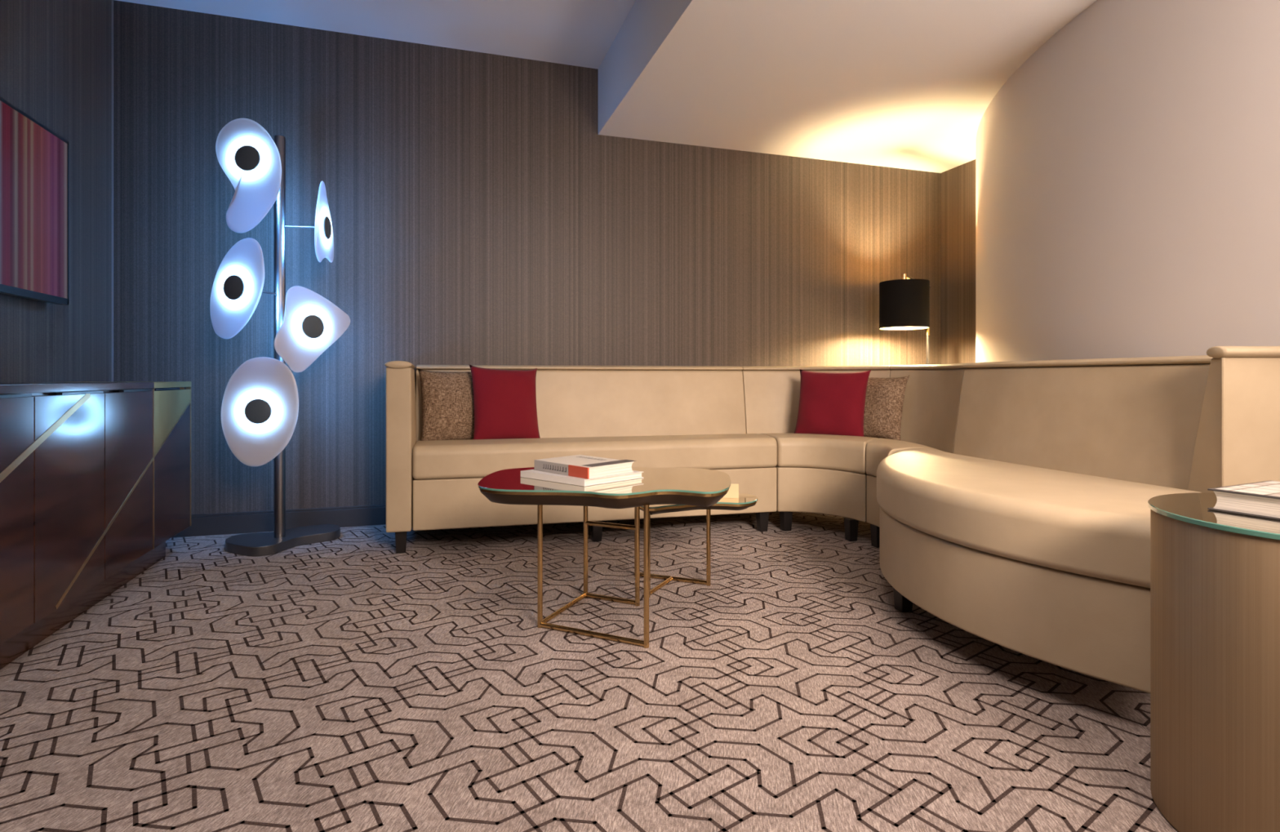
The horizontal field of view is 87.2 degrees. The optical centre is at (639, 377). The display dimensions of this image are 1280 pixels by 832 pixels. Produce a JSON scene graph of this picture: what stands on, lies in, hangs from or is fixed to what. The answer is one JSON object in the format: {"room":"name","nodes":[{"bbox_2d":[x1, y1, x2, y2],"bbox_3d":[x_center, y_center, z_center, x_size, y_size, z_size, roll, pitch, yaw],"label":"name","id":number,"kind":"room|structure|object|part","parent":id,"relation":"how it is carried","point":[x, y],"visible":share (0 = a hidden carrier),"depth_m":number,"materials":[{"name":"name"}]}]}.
{"room":"hotel room","nodes":[
{"label":"hotel room","id":0,"kind":"room"},
{"bbox_2d":[0,0,111,382],"bbox_3d":[-1.711,-0.525,0.360,0.100,2.650,6.118,0,0,-18],"label":"wall","id":1,"kind":"structure","parent":0,"point":[55,55],"depth_m":2.92,"materials":[{"name":"wood"}]},
{"bbox_2d":[0,97,69,305],"bbox_3d":[-2.195,-0.630,2.177,0.073,0.669,1.185,0,0,-18],"label":"television","id":2,"kind":"object","parent":1,"relation":"attached to","point":[34,159],"visible":1,"depth_m":2.50,"materials":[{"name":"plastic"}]},
{"bbox_2d":[113,0,940,514],"bbox_3d":[-0.234,-0.525,4.088,5.180,2.650,0.100,0,0,-18],"label":"wall","id":3,"kind":"structure","parent":0,"point":[481,212],"depth_m":3.76,"materials":[{"name":"wood"}]},
{"bbox_2d":[111,0,113,381],"bbox_3d":[-2.582,-0.579,3.289,0.006,2.542,0.006,0,0,-18],"label":"trim","id":4,"kind":"structure","parent":3,"relation":"attached to","point":[112,0],"depth_m":3.29,"materials":[{"name":"grey"}]},
{"bbox_2d":[171,504,386,537],"bbox_3d":[-0.220,0.746,4.032,4.959,0.108,0.014,0,0,-18],"label":"baseboard","id":5,"kind":"structure","parent":3,"relation":"attached to","point":[223,523],"depth_m":3.51,"materials":[{"name":"grey paint"}]},
{"bbox_2d":[0,511,1178,831],"bbox_3d":[1.550,0.830,1.434,6.980,0.061,6.200,0,0,-18],"label":"floor","id":6,"kind":"structure","parent":0,"point":[349,682],"depth_m":1.67,"materials":[{"name":"carpet"}]},
{"bbox_2d":[0,381,191,669],"bbox_3d":[-2.002,0.408,2.201,0.425,0.782,1.723,0,0,-18],"label":"media console","id":7,"kind":"object","parent":6,"relation":"on","point":[95,477],"visible":1,"depth_m":2.12,"materials":[{"name":"brown wood"}]},
{"bbox_3d":[-1.630,0.048,1.708,0.015,0.007,0.268,0,0,-18],"label":"handle","id":8,"kind":"part","parent":7,"relation":"part of","materials":[{"name":"black plastic"}]},
{"bbox_3d":[-1.617,0.365,1.647,0.020,0.627,0.429,0,0,-18],"label":"door","id":9,"kind":"part","parent":7,"relation":"part of","materials":[{"name":"brown wood"}]},
{"bbox_3d":[-1.746,0.365,2.056,0.020,0.627,0.421,0,0,-18],"label":"door","id":10,"kind":"part","parent":7,"relation":"part of","materials":[{"name":"brown wood"}]},
{"bbox_3d":[-1.935,0.030,1.990,0.424,0.024,1.280,0,0,-18],"label":"panel","id":11,"kind":"part","parent":7,"relation":"part of","materials":[{"name":"brown wood"}]},
{"bbox_3d":[-1.759,0.048,2.115,0.015,0.007,0.264,0,0,-18],"label":"handle","id":12,"kind":"part","parent":7,"relation":"part of","materials":[{"name":"black plastic"}]},
{"bbox_3d":[-1.874,0.365,2.459,0.020,0.627,0.418,0,0,-18],"label":"door","id":13,"kind":"part","parent":7,"relation":"part of","materials":[{"name":"brown wood"}]},
{"bbox_3d":[-2.194,0.030,2.809,0.424,0.024,0.438,0,0,-18],"label":"panel","id":14,"kind":"part","parent":7,"relation":"part of","materials":[{"name":"gold wood"}]},
{"bbox_3d":[-1.887,0.048,2.518,0.015,0.007,0.262,0,0,-18],"label":"handle","id":15,"kind":"part","parent":7,"relation":"part of","materials":[{"name":"black plastic"}]},
{"bbox_3d":[-1.978,0.048,2.806,0.015,0.007,0.272,0,0,-18],"label":"handle","id":16,"kind":"part","parent":7,"relation":"part of","materials":[{"name":"black plastic"}]},
{"bbox_3d":[-2.003,0.365,2.869,0.020,0.627,0.434,0,0,-18],"label":"door","id":17,"kind":"part","parent":7,"relation":"part of","materials":[{"name":"brown wood"}]},
{"bbox_3d":[-1.994,0.182,2.872,0.002,0.257,0.428,0,0,-18],"label":"brass panel","id":18,"kind":"part","parent":7,"relation":"part of","materials":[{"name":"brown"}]},
{"bbox_2d":[209,118,350,556],"bbox_3d":[-1.675,-0.171,3.142,0.566,1.941,0.484,0,0,-36],"label":"floor lamp","id":19,"kind":"object","parent":6,"relation":"on","point":[260,406],"visible":1,"depth_m":2.95,"materials":[{"name":"grey metal"}]},
{"bbox_3d":[-1.765,-0.390,2.945,0.285,0.439,0.029,0,0,14],"label":"lamp shade","id":20,"kind":"part","parent":19,"relation":"part of","materials":[{"name":"plastic"}]},
{"bbox_3d":[-1.711,-0.883,2.938,0.287,0.502,0.029,0,0,0],"label":"lamp shade","id":21,"kind":"part","parent":19,"relation":"part of","materials":[{"name":"plastic"}]},
{"bbox_3d":[-1.663,0.149,2.942,0.315,0.480,0.028,0,0,-10],"label":"lamp shade","id":22,"kind":"part","parent":19,"relation":"part of","materials":[{"name":"plastic"}]},
{"bbox_3d":[-1.740,-0.393,3.062,0.010,0.009,0.216,0,0,14],"label":"arm","id":23,"kind":"part","parent":19,"relation":"part of","materials":[{"name":"silver metal"}]},
{"bbox_3d":[-1.605,-0.717,3.202,0.166,0.009,0.010,0,0,-8],"label":"arm","id":24,"kind":"part","parent":19,"relation":"part of","materials":[{"name":"silver metal"}]},
{"bbox_3d":[-1.488,-0.216,3.069,0.029,0.388,0.371,0,0,32],"label":"lamp shade","id":25,"kind":"part","parent":19,"relation":"part of","materials":[{"name":"plastic"}]},
{"bbox_3d":[-1.511,-0.737,3.220,0.029,0.392,0.251,0,0,-8],"label":"lamp shade","id":26,"kind":"part","parent":19,"relation":"part of","materials":[{"name":"plastic"}]},
{"bbox_2d":[384,360,777,553],"bbox_3d":[-0.292,0.361,3.565,1.999,0.875,0.698,0,0,-14],"label":"sofa section","id":27,"kind":"object","parent":6,"relation":"on","point":[653,416],"visible":0.81,"depth_m":3.38,"materials":[{"name":"beige leather"}]},
{"bbox_3d":[-1.093,0.746,3.075,0.052,0.106,0.052,0,0,-18],"label":"leg","id":28,"kind":"part","parent":27,"relation":"part of","materials":[{"name":"black wood"}]},
{"bbox_3d":[-1.177,0.325,3.341,0.125,0.741,0.680,0,0,-18],"label":"arm","id":29,"kind":"part","parent":27,"relation":"part of","materials":[{"name":"beige leather"}]},
{"bbox_2d":[417,368,474,440],"bbox_3d":[-0.956,0.150,3.506,0.385,0.396,0.159,0,0,-23],"label":"cushion","id":30,"kind":"object","parent":27,"relation":"on","point":[446,397],"visible":0.73,"depth_m":3.44,"materials":[{"name":"brown fabric"}]},
{"bbox_2d":[469,364,540,439],"bbox_3d":[-0.705,0.142,3.530,0.397,0.420,0.159,0,0,-31],"label":"cushion","id":31,"kind":"object","parent":27,"relation":"on","point":[504,401],"visible":0.98,"depth_m":3.47,"materials":[{"name":"red fabric"}]},
{"bbox_3d":[-0.290,0.319,3.808,1.872,0.722,0.175,0,0,-14],"label":"backrest","id":32,"kind":"part","parent":27,"relation":"part of","materials":[{"name":"beige leather"}]},
{"bbox_3d":[-0.214,0.385,3.494,1.852,0.157,0.518,0,0,-14],"label":"seat","id":33,"kind":"part","parent":27,"relation":"part of","materials":[{"name":"beige leather"}]},
{"bbox_3d":[-0.213,0.746,3.294,0.052,0.106,0.052,0,0,-18],"label":"leg","id":34,"kind":"part","parent":27,"relation":"part of","materials":[{"name":"black wood"}]},
{"bbox_3d":[0.638,0.746,3.505,0.052,0.106,0.052,0,0,-18],"label":"leg","id":35,"kind":"part","parent":27,"relation":"part of","materials":[{"name":"black wood"}]},
{"bbox_2d":[477,466,730,648],"bbox_3d":[-0.113,0.565,2.220,0.828,0.469,0.588,0,0,12],"label":"coffee table","id":36,"kind":"object","parent":6,"relation":"on","point":[704,487],"visible":0.88,"depth_m":2.03,"materials":[{"name":"glass"}]},
{"bbox_3d":[-0.320,0.588,2.153,0.016,0.423,0.017,0,0,-18],"label":"leg","id":37,"kind":"part","parent":36,"relation":"part of","materials":[{"name":"gold metal"}]},
{"bbox_2d":[520,469,643,486],"bbox_3d":[-0.192,0.319,2.218,0.324,0.020,0.250,0,0,40],"label":"book","id":38,"kind":"object","parent":36,"relation":"on","point":[531,473],"visible":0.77,"depth_m":2.13,"materials":[{"name":"grey paper"}]},
{"bbox_2d":[533,454,636,479],"bbox_3d":[-0.184,0.292,2.223,0.280,0.034,0.231,0,0,42],"label":"book","id":39,"kind":"object","parent":38,"relation":"on","point":[583,466],"visible":1,"depth_m":2.15,"materials":[{"name":"grey paper"}]},
{"bbox_3d":[-0.190,0.291,2.080,0.005,0.034,0.096,0,0,-44],"label":"spine panel","id":40,"kind":"part","parent":39,"relation":"part of","materials":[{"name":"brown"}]},
{"bbox_2d":[583,459,636,466],"bbox_3d":[-0.097,0.274,2.158,0.202,0.001,0.151,0,0,-18],"label":"book","id":41,"kind":"object","parent":39,"relation":"on","point":[622,460],"depth_m":2.15,"materials":[{"name":"white paper"}]},
{"bbox_3d":[-0.198,0.588,2.446,0.016,0.423,0.017,0,0,-18],"label":"leg","id":42,"kind":"part","parent":36,"relation":"part of","materials":[{"name":"gold metal"}]},
{"bbox_2d":[480,490,727,508],"bbox_3d":[-0.113,0.362,2.220,0.818,0.035,0.578,0,0,12],"label":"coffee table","id":43,"kind":"object","parent":36,"relation":"on","point":[603,499],"depth_m":1.97,"materials":[{"name":"metal"}]},
{"bbox_3d":[-0.113,0.333,2.220,0.828,0.005,0.588,0,0,12],"label":"glass","id":44,"kind":"part","parent":36,"relation":"part of","materials":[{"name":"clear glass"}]},
{"bbox_3d":[-0.009,0.588,2.357,0.016,0.423,0.017,0,0,-18],"label":"leg","id":45,"kind":"part","parent":36,"relation":"part of","materials":[{"name":"gold metal"}]},
{"bbox_3d":[0.019,0.588,1.992,0.016,0.423,0.017,0,0,-18],"label":"leg","id":46,"kind":"part","parent":36,"relation":"part of","materials":[{"name":"gold metal"}]},
{"bbox_2d":[634,493,757,597],"bbox_3d":[0.199,0.632,2.643,0.491,0.334,0.387,0,0,-18],"label":"coffee table","id":47,"kind":"object","parent":6,"relation":"on","point":[744,500],"visible":0.52,"depth_m":2.54,"materials":[{"name":"brown metal"}]},
{"bbox_3d":[-0.014,0.648,2.705,0.016,0.302,0.017,0,0,-18],"label":"leg","id":48,"kind":"part","parent":47,"relation":"part of","materials":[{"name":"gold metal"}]},
{"bbox_3d":[0.029,0.648,2.448,0.016,0.302,0.017,0,0,-18],"label":"leg","id":49,"kind":"part","parent":47,"relation":"part of","materials":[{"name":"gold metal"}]},
{"bbox_2d":[640,503,755,515],"bbox_3d":[0.199,0.490,2.643,0.481,0.020,0.377,0,0,-18],"label":"coffee table","id":50,"kind":"object","parent":47,"relation":"on","point":[653,508],"depth_m":2.50,"materials":[{"name":"metal"}]},
{"bbox_3d":[0.202,0.468,2.645,0.491,0.005,0.374,0,0,-14],"label":"glass","id":51,"kind":"part","parent":47,"relation":"part of","materials":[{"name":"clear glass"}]},
{"bbox_3d":[0.264,0.648,2.586,0.016,0.302,0.017,0,0,-18],"label":"leg","id":52,"kind":"part","parent":47,"relation":"part of","materials":[{"name":"gold metal"}]},
{"bbox_2d":[722,484,738,497],"bbox_3d":[0.343,0.438,2.607,0.079,0.052,0.028,0,0,10],"label":"card","id":53,"kind":"object","parent":47,"relation":"on","point":[733,492],"visible":0.5,"depth_m":2.60,"materials":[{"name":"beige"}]},
{"bbox_2d":[742,364,890,541],"bbox_3d":[0.896,0.365,3.764,0.879,0.868,0.765,0,0,31],"label":"sofa section","id":54,"kind":"object","parent":6,"relation":"on","point":[818,473],"visible":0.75,"depth_m":3.47,"materials":[{"name":"beige leather"}]},
{"bbox_3d":[0.764,0.746,3.519,0.052,0.106,0.052,0,0,-18],"label":"leg","id":55,"kind":"part","parent":54,"relation":"part of","materials":[{"name":"black wood"}]},
{"bbox_3d":[1.013,0.319,3.950,0.888,0.722,0.294,0,0,22],"label":"backrest","id":56,"kind":"part","parent":54,"relation":"part of","materials":[{"name":"beige leather"}]},
{"bbox_3d":[0.921,0.385,3.682,0.802,0.157,0.586,0,0,36],"label":"seat","id":57,"kind":"part","parent":54,"relation":"part of","materials":[{"name":"beige leather"}]},
{"bbox_2d":[794,368,871,436],"bbox_3d":[1.051,0.146,3.699,0.415,0.392,0.152,0,0,32],"label":"cushion","id":58,"kind":"object","parent":54,"relation":"on","point":[833,403],"visible":0.94,"depth_m":3.65,"materials":[{"name":"red fabric"}]},
{"bbox_3d":[1.038,0.746,3.302,0.052,0.106,0.052,0,0,-18],"label":"leg","id":59,"kind":"part","parent":54,"relation":"part of","materials":[{"name":"black wood"}]},
{"bbox_2d":[863,375,909,440],"bbox_3d":[1.281,0.164,3.664,0.147,0.366,0.351,0,0,-33],"label":"cushion","id":60,"kind":"object","parent":54,"relation":"on","point":[884,397],"visible":0.62,"depth_m":3.58,"materials":[{"name":"brown fabric"}]},
{"bbox_2d":[879,273,930,364],"bbox_3d":[1.797,0.069,4.368,0.554,1.462,0.300,0,0,-33],"label":"floor lamp","id":61,"kind":"object","parent":6,"relation":"on","point":[904,302],"visible":0.74,"depth_m":4.18,"materials":[{"name":"black fabric"}]},
{"bbox_3d":[1.690,-0.463,4.300,0.300,0.295,0.300,0,0,-18],"label":"lamp shade","id":62,"kind":"part","parent":61,"relation":"part of","materials":[{"name":"black fabric"}]},
{"bbox_2d":[865,362,968,547],"bbox_3d":[1.394,0.365,3.272,0.477,0.868,0.964,0,0,31],"label":"sofa section","id":63,"kind":"object","parent":6,"relation":"on","point":[932,394],"visible":0.5,"depth_m":3.30,"materials":[{"name":"beige leather"}]},
{"bbox_3d":[1.124,0.746,3.177,0.052,0.106,0.052,0,0,-18],"label":"leg","id":64,"kind":"part","parent":63,"relation":"part of","materials":[{"name":"black wood"}]},
{"bbox_3d":[1.270,0.385,3.284,0.385,0.157,0.771,0,0,1],"label":"seat","id":65,"kind":"part","parent":63,"relation":"part of","materials":[{"name":"beige leather"}]},
{"bbox_3d":[1.475,0.319,3.431,0.206,0.722,0.743,0,0,-7],"label":"backrest","id":66,"kind":"part","parent":63,"relation":"part of","materials":[{"name":"beige leather"}]},
{"bbox_2d":[876,346,1279,693],"bbox_3d":[1.298,0.355,2.255,1.060,0.888,1.483,0,0,-18],"label":"sofa section","id":67,"kind":"object","parent":6,"relation":"on","point":[1031,537],"visible":0.88,"depth_m":1.89,"materials":[{"name":"beige leather"}]},
{"bbox_3d":[0.905,0.746,2.311,0.052,0.106,0.052,0,0,-18],"label":"leg","id":68,"kind":"part","parent":67,"relation":"part of","materials":[{"name":"black wood"}]},
{"bbox_3d":[1.225,0.385,2.220,0.899,0.157,1.462,0,0,-18],"label":"seat","id":69,"kind":"part","parent":67,"relation":"part of","materials":[{"name":"beige leather"}]},
{"bbox_3d":[1.607,0.319,2.539,0.180,0.722,1.146,0,0,-12],"label":"backrest","id":70,"kind":"part","parent":67,"relation":"part of","materials":[{"name":"beige leather"}]},
{"bbox_3d":[1.752,0.319,1.953,0.233,0.753,0.147,0,0,2],"label":"arm","id":71,"kind":"part","parent":67,"relation":"part of","materials":[{"name":"beige leather"}]},
{"bbox_2d":[1147,492,1279,831],"bbox_3d":[1.179,0.519,1.164,0.478,0.559,0.478,0,0,-18],"label":"side table","id":72,"kind":"object","parent":6,"relation":"on","point":[1215,575],"visible":0.88,"depth_m":1.12,"materials":[{"name":"brown wood"}]},
{"bbox_3d":[1.179,0.245,1.164,0.478,0.010,0.478,0,0,-18],"label":"glass","id":73,"kind":"part","parent":72,"relation":"part of","materials":[{"name":"clear glass"}]},
{"bbox_2d":[1207,480,1279,519],"bbox_3d":[1.194,0.220,1.143,0.230,0.038,0.282,0,0,-26],"label":"book","id":74,"kind":"object","parent":72,"relation":"on","point":[1259,499],"visible":1,"depth_m":1.18,"materials":[{"name":"grey paper"}]},
{"bbox_2d":[115,0,1097,173],"bbox_3d":[1.547,-1.704,1.444,6.980,0.493,6.220,0,0,-18],"label":"ceiling","id":75,"kind":"structure","parent":0,"point":[903,84],"depth_m":3.38,"materials":[{"name":"white paint"}]},
{"bbox_2d":[940,159,975,364],"bbox_3d":[2.283,-0.334,4.507,0.100,2.267,0.618,0,0,-18],"label":"wall","id":76,"kind":"structure","parent":0,"point":[957,184],"depth_m":4.62,"materials":[{"name":"wood"}]},
{"bbox_2d":[975,0,1279,362],"bbox_3d":[2.661,-0.334,1.873,1.419,2.267,5.068,0,0,-23],"label":"wall","id":77,"kind":"structure","parent":0,"point":[1127,171],"depth_m":2.42,"materials":[{"name":"white paint"}]}
]}

